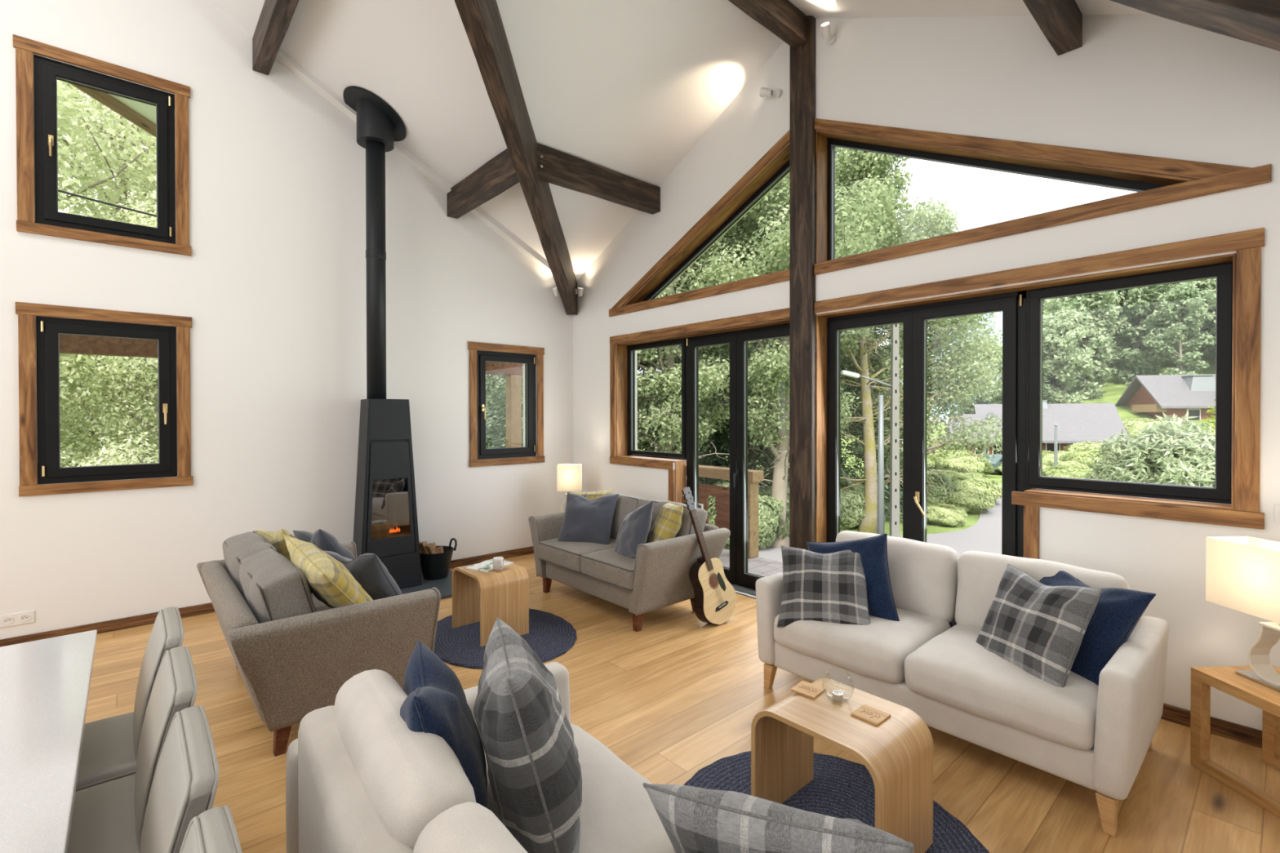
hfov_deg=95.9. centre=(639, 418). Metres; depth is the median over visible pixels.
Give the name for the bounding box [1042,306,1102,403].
tree
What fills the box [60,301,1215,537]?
ground
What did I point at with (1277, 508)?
light switch
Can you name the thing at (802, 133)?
timber post
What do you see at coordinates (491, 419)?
spruce tree
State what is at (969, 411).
conifer
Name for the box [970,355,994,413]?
conifer
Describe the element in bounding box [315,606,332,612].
seat cushion
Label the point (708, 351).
leafy tree
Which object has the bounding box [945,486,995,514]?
bush
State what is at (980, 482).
bush
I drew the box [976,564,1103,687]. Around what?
cushion
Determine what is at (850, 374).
street lamp
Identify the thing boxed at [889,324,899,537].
utility pole
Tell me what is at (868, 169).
tree
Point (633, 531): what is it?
cushion
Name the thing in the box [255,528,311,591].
cushion
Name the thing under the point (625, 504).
cushion
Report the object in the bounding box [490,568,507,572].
coaster
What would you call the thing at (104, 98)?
fascia board
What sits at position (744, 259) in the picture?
leafy tree
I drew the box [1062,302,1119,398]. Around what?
tree
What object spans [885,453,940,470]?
bush
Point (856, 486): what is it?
leafy shrub
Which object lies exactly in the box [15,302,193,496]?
window
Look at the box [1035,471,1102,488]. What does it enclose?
bush
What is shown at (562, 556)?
seat cushion
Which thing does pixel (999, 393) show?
tree
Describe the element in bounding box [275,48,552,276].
trim
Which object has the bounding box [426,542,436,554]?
firewood
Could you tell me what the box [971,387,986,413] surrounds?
conifer
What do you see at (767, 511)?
leafy shrub
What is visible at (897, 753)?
table
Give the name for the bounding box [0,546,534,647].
baseboard
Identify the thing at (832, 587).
cushion
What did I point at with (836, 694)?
candle
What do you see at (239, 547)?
cushion
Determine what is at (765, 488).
leafy shrub
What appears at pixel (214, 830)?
dining chair
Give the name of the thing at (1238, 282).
window
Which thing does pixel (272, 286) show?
wall
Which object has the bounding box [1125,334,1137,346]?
tree
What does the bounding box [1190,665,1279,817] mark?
end table
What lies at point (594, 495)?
cushion
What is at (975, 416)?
chalet
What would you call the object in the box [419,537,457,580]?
bucket
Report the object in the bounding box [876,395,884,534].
post
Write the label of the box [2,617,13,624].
socket
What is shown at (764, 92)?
spotlight
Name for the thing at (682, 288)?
spruce tree
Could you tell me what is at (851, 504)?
leafy shrub
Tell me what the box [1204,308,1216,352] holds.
conifer
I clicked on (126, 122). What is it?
leafy tree
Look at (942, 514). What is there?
bush
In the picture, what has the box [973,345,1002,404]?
tree
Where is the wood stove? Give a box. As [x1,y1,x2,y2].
[352,398,422,589]
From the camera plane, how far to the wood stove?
5.03 m
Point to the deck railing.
(722, 494)
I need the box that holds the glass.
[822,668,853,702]
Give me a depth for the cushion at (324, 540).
3.46 m
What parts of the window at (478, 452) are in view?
handle, sash, frame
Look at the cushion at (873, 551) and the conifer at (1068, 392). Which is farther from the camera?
the conifer at (1068, 392)
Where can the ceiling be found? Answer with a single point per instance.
(628, 87)
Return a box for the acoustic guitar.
[681,487,736,624]
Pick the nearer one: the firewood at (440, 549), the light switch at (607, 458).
the firewood at (440, 549)
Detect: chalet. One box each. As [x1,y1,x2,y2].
[943,412,1002,457]
[1115,373,1215,421]
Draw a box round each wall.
[0,0,573,639]
[573,13,1279,730]
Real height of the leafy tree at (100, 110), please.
23.757 m
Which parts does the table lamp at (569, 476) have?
lamp shade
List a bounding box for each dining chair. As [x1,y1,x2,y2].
[66,645,197,852]
[75,606,184,792]
[138,705,219,852]
[179,805,242,852]
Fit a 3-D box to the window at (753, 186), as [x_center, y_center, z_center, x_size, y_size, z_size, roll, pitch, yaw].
[0.533,-1.701,5.453,0.242,1.205,2.365,0,1,-42]
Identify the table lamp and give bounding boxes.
[556,463,582,512]
[1205,536,1279,691]
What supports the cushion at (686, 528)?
on the sofa at (658, 576)
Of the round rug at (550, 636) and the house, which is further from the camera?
the house
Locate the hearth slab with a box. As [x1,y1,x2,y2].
[400,569,452,599]
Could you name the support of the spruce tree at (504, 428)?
on the ground
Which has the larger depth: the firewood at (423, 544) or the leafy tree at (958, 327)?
the leafy tree at (958, 327)
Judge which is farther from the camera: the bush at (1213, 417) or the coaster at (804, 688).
the bush at (1213, 417)
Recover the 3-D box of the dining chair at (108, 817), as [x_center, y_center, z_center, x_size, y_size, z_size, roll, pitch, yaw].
[-1.445,1.107,1.449,0.514,0.868,0.435,0,1,-42]
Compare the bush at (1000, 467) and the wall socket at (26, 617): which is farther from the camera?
the bush at (1000, 467)
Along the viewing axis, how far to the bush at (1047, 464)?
37.66 m
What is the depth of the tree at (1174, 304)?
66.29 m
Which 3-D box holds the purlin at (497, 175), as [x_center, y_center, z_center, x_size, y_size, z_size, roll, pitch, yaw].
[-1.405,-2.147,5.262,0.120,0.265,1.470,0,1,-42]
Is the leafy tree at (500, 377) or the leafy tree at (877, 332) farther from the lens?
the leafy tree at (877, 332)
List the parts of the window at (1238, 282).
sash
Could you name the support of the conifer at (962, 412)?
on the ground
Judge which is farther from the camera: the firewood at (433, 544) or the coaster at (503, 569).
the firewood at (433, 544)
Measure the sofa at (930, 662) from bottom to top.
0.823 m
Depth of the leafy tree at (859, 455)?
25.31 m
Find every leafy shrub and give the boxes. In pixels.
[698,479,764,512]
[706,484,789,549]
[758,474,789,533]
[840,472,885,509]
[840,480,866,530]
[876,462,927,500]
[899,468,964,507]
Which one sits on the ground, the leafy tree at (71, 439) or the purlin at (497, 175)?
the leafy tree at (71, 439)
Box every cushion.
[222,529,276,600]
[239,548,316,623]
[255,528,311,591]
[283,534,373,608]
[293,528,355,559]
[308,591,327,608]
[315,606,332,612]
[324,551,402,599]
[333,671,476,848]
[400,640,488,807]
[413,802,528,852]
[473,617,582,852]
[484,722,675,852]
[537,537,616,572]
[557,492,618,544]
[568,489,613,499]
[580,547,635,589]
[607,492,640,539]
[614,500,653,557]
[637,498,706,543]
[642,782,914,852]
[648,500,683,542]
[773,607,951,684]
[777,545,870,627]
[806,533,899,621]
[835,530,959,623]
[903,623,1098,751]
[954,551,1129,629]
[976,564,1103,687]
[1039,571,1155,684]
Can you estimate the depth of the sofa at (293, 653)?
2.67 m
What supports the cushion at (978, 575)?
on the sofa at (930, 662)
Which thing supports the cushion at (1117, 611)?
on the sofa at (930, 662)
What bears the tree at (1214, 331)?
on the ground
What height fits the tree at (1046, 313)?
12.287 m
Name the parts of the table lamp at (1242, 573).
lamp shade, plate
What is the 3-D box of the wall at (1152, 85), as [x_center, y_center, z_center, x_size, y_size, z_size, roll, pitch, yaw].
[1.385,0.809,4.593,0.300,7.810,6.800,0,1,-42]
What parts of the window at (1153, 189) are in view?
frame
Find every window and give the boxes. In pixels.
[13,34,191,256]
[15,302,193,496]
[467,341,544,466]
[608,129,789,316]
[609,307,789,505]
[813,118,1271,275]
[1011,246,1264,529]
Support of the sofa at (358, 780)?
on the floor
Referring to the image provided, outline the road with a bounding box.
[723,468,1001,562]
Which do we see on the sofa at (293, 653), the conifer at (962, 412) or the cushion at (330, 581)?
the cushion at (330, 581)
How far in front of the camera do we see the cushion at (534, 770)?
1.39 m
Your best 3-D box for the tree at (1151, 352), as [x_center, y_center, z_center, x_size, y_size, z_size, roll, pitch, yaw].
[70.125,-13.425,79.101,7.026,12.363,7.072,0,0,-26]
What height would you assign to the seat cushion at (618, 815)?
0.230 m
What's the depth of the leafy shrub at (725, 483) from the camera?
21.63 m
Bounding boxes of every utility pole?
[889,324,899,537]
[1053,423,1058,466]
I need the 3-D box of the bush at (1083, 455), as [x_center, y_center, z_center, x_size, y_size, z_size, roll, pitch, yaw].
[32.304,3.272,40.522,4.961,2.571,5.124,0,0,-15]
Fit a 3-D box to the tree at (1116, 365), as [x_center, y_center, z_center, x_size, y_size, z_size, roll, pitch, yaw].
[63.868,-13.498,77.144,9.212,16.209,9.272,0,1,-36]
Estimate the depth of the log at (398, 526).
5.13 m
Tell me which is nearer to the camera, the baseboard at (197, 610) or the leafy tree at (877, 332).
the baseboard at (197, 610)
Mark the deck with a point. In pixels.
(757, 566)
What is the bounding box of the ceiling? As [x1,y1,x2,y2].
[107,0,1150,280]
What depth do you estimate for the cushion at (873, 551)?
3.14 m
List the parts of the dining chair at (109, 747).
seat, backrest, panel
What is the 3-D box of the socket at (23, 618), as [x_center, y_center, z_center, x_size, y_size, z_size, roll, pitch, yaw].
[-4.108,1.333,3.854,0.048,0.048,0.003,0,1,-42]
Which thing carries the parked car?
on the road
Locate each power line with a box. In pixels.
[57,189,156,217]
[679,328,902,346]
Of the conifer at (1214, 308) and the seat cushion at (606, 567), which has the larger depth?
the conifer at (1214, 308)
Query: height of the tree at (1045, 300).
15.837 m
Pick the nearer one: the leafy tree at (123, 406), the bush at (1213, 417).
the leafy tree at (123, 406)
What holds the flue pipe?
on the wood stove
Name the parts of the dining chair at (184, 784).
panel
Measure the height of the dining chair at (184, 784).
0.868 m
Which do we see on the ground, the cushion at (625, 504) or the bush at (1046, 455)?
the bush at (1046, 455)
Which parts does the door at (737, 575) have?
handle, frame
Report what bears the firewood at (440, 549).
in the bucket
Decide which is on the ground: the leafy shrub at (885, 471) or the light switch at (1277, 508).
the leafy shrub at (885, 471)
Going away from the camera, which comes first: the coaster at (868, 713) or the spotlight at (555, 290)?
the coaster at (868, 713)
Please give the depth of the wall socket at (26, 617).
3.83 m
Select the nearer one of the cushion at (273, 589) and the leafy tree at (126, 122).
the cushion at (273, 589)
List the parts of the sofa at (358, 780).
frame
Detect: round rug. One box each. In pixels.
[433,608,577,669]
[683,751,989,852]
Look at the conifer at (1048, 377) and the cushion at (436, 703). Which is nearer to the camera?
the cushion at (436, 703)
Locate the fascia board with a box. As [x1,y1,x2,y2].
[68,82,155,137]
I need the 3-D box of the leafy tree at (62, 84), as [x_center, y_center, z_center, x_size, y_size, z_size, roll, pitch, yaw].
[-23.825,-8.760,19.660,11.714,23.757,10.745,0,0,-30]
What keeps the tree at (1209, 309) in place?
on the ground
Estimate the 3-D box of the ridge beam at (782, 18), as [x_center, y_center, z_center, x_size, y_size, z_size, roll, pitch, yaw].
[0.081,-2.980,3.413,3.070,0.256,0.120,0,1,-42]
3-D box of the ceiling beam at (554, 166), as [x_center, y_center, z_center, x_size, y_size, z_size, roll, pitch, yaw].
[-0.396,-2.149,5.217,1.500,0.248,0.125,0,1,-42]
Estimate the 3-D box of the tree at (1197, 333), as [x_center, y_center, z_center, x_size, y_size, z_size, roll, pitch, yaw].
[79.114,-16.058,79.174,7.717,13.578,7.768,0,0,2]
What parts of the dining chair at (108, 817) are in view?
seat, backrest, panel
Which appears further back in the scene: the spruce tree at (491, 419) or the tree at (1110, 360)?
the tree at (1110, 360)
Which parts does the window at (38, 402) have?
frame, sash, handle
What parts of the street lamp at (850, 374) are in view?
arm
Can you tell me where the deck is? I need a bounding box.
[718,549,782,577]
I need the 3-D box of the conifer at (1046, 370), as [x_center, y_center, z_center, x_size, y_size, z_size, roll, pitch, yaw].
[44.944,-6.449,66.759,5.702,15.635,5.748,0,0,22]
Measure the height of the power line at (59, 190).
0.782 m
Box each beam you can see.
[454,0,577,315]
[537,142,660,214]
[728,0,806,48]
[1110,0,1279,51]
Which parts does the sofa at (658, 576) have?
leg, arm, leg, arm, leg, frame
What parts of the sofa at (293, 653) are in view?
frame, arm, leg, arm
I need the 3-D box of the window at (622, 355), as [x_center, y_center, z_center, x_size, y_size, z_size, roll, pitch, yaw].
[0.520,0.314,5.486,0.242,2.390,2.288,0,1,-42]
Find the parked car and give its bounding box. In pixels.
[981,453,1002,475]
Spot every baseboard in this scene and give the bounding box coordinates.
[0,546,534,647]
[1160,703,1262,748]
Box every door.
[686,323,789,595]
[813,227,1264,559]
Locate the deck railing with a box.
[698,465,764,559]
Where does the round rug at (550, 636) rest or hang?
on the floor
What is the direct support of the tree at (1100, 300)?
on the ground
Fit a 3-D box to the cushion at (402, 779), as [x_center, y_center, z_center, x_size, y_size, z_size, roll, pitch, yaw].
[-0.584,0.939,1.426,0.240,0.443,0.718,0,1,-38]
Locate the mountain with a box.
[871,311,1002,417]
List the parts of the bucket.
carry handle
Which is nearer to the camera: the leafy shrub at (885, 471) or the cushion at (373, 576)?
the cushion at (373, 576)
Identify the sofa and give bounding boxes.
[196,529,440,756]
[285,662,675,852]
[528,492,730,631]
[755,530,1168,836]
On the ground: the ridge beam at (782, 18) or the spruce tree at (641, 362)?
the spruce tree at (641, 362)
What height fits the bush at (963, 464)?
1.817 m
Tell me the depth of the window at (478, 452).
6.22 m
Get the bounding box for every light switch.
[605,456,609,463]
[1274,505,1279,523]
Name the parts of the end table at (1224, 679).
loop frame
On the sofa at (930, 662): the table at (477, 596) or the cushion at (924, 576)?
the cushion at (924, 576)
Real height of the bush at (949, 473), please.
1.677 m
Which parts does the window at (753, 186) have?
frame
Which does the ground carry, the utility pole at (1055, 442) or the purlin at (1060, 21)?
the utility pole at (1055, 442)
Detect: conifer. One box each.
[955,370,969,413]
[962,368,976,413]
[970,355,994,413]
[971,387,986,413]
[1042,299,1053,379]
[1042,309,1075,403]
[1042,341,1055,404]
[1180,284,1211,332]
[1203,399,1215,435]
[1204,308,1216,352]
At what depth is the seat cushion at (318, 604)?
3.35 m
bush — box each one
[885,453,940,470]
[926,446,974,469]
[926,503,967,527]
[937,455,995,475]
[937,469,990,479]
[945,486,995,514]
[949,475,1001,502]
[992,462,1002,474]
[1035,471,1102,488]
[1042,449,1075,461]
[1042,458,1089,475]
[1042,464,1102,475]
[1058,447,1118,468]
[1062,440,1105,451]
[1082,410,1215,487]
[1121,417,1186,437]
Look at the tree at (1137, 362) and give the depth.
71.05 m
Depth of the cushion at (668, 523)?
4.37 m
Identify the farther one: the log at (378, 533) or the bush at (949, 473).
the bush at (949, 473)
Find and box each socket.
[0,610,34,627]
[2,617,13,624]
[19,614,30,622]
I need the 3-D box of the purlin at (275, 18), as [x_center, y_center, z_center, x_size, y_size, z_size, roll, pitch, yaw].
[-2.081,-2.954,3.567,0.120,0.265,3.100,0,1,-42]
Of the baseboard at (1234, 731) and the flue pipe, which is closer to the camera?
the baseboard at (1234, 731)
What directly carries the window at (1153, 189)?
in the wall at (1152, 85)
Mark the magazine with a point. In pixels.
(486, 566)
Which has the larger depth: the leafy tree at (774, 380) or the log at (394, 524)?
the leafy tree at (774, 380)
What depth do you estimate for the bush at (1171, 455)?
15.96 m
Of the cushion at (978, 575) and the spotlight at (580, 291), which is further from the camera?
the spotlight at (580, 291)
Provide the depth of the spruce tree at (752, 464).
23.48 m
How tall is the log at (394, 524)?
0.046 m
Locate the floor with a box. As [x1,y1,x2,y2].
[84,553,1279,852]
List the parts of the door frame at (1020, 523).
handle, frame, frame, post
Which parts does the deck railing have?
rail, rail, post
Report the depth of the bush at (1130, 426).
52.29 m
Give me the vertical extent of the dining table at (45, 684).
0.750 m
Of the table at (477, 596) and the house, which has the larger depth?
the house
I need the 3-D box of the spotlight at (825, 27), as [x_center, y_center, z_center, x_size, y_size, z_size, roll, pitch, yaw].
[1.371,-2.823,4.217,0.070,0.103,0.170,0,1,35]
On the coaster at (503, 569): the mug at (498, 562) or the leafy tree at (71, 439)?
the mug at (498, 562)
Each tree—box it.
[57,80,158,462]
[57,80,158,466]
[57,82,155,446]
[57,84,129,168]
[57,87,158,462]
[59,189,158,466]
[485,277,691,448]
[485,374,523,448]
[485,374,523,448]
[522,354,662,451]
[637,220,789,458]
[637,235,755,483]
[637,286,762,484]
[680,231,844,527]
[680,288,789,484]
[704,173,894,548]
[712,190,870,474]
[764,146,902,524]
[835,146,965,533]
[840,243,942,453]
[844,196,1002,505]
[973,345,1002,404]
[992,351,1050,396]
[1042,292,1131,386]
[1042,298,1058,313]
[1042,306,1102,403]
[1042,311,1062,403]
[1054,290,1123,399]
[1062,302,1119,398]
[1106,292,1150,374]
[1109,283,1194,385]
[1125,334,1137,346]
[1135,307,1162,362]
[1138,281,1216,374]
[1149,279,1215,366]
[1191,307,1214,337]
[1195,278,1216,366]
[1207,288,1216,336]
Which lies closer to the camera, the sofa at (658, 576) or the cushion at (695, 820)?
the cushion at (695, 820)
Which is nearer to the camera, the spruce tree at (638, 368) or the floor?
the floor
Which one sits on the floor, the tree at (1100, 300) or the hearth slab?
the hearth slab
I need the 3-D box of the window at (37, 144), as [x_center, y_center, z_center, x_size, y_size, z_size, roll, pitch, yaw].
[-3.804,-1.890,4.133,0.924,1.290,0.140,0,1,-42]
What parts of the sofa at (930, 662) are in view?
arm, leg, frame, leg, arm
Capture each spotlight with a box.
[552,287,559,296]
[575,287,583,296]
[759,87,780,97]
[820,21,835,44]
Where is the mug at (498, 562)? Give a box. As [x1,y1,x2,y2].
[493,556,503,569]
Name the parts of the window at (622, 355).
sash, frame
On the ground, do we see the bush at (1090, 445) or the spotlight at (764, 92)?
the bush at (1090, 445)
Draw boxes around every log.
[371,522,398,530]
[371,525,399,531]
[371,527,399,537]
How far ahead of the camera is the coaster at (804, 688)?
2.26 m
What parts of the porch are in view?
post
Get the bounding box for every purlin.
[252,0,298,75]
[447,148,519,218]
[1022,0,1082,55]
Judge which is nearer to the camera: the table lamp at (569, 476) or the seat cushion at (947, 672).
the seat cushion at (947, 672)
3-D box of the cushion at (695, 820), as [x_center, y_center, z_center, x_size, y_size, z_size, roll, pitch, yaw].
[0.306,0.946,1.175,0.548,0.487,0.284,0,0,26]
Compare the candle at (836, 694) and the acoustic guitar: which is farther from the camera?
the acoustic guitar
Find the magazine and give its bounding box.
[466,559,513,572]
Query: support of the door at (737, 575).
in the wall at (1152, 85)
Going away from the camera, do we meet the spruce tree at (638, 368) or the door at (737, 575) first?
the door at (737, 575)
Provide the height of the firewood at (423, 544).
0.328 m
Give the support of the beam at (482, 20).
attached to the ceiling
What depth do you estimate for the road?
20.85 m
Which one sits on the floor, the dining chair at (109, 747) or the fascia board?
the dining chair at (109, 747)
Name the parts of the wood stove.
frame, door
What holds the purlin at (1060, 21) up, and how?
attached to the ceiling
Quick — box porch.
[59,333,522,448]
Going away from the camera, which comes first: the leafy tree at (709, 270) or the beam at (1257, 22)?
the beam at (1257, 22)
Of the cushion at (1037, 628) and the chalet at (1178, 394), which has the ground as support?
the chalet at (1178, 394)
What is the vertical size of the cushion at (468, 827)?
0.442 m
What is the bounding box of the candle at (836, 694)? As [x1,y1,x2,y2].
[832,690,843,698]
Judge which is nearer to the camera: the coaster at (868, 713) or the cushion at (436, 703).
the cushion at (436, 703)
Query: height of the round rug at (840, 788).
0.012 m
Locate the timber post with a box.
[789,15,827,550]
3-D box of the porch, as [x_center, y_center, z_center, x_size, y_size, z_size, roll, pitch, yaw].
[-4.400,0.306,7.492,6.700,8.590,0.180,0,1,-42]
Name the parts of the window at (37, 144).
handle, frame, sash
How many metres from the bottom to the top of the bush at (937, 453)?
2.236 m
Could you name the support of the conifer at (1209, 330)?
on the ground
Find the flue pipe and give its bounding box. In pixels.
[342,85,406,399]
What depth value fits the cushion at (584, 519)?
4.94 m
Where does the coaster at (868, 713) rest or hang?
on the table at (897, 753)
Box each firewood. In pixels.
[418,541,429,554]
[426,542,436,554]
[431,542,437,553]
[436,546,444,553]
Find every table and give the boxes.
[0,630,97,852]
[452,560,528,646]
[751,678,933,852]
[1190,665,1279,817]
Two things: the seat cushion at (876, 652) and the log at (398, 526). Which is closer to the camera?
the seat cushion at (876, 652)
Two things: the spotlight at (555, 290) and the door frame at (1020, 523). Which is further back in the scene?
the spotlight at (555, 290)
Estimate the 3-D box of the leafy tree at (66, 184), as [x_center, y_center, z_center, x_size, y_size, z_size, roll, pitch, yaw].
[-13.204,-3.567,11.270,7.493,16.966,8.758,0,0,10]
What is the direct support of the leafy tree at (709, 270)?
on the ground
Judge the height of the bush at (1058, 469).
2.089 m
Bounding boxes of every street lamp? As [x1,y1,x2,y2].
[840,369,892,387]
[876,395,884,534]
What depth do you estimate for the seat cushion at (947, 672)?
2.41 m
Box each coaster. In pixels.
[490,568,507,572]
[791,680,826,698]
[850,704,890,725]
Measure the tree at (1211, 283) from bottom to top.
13.257 m

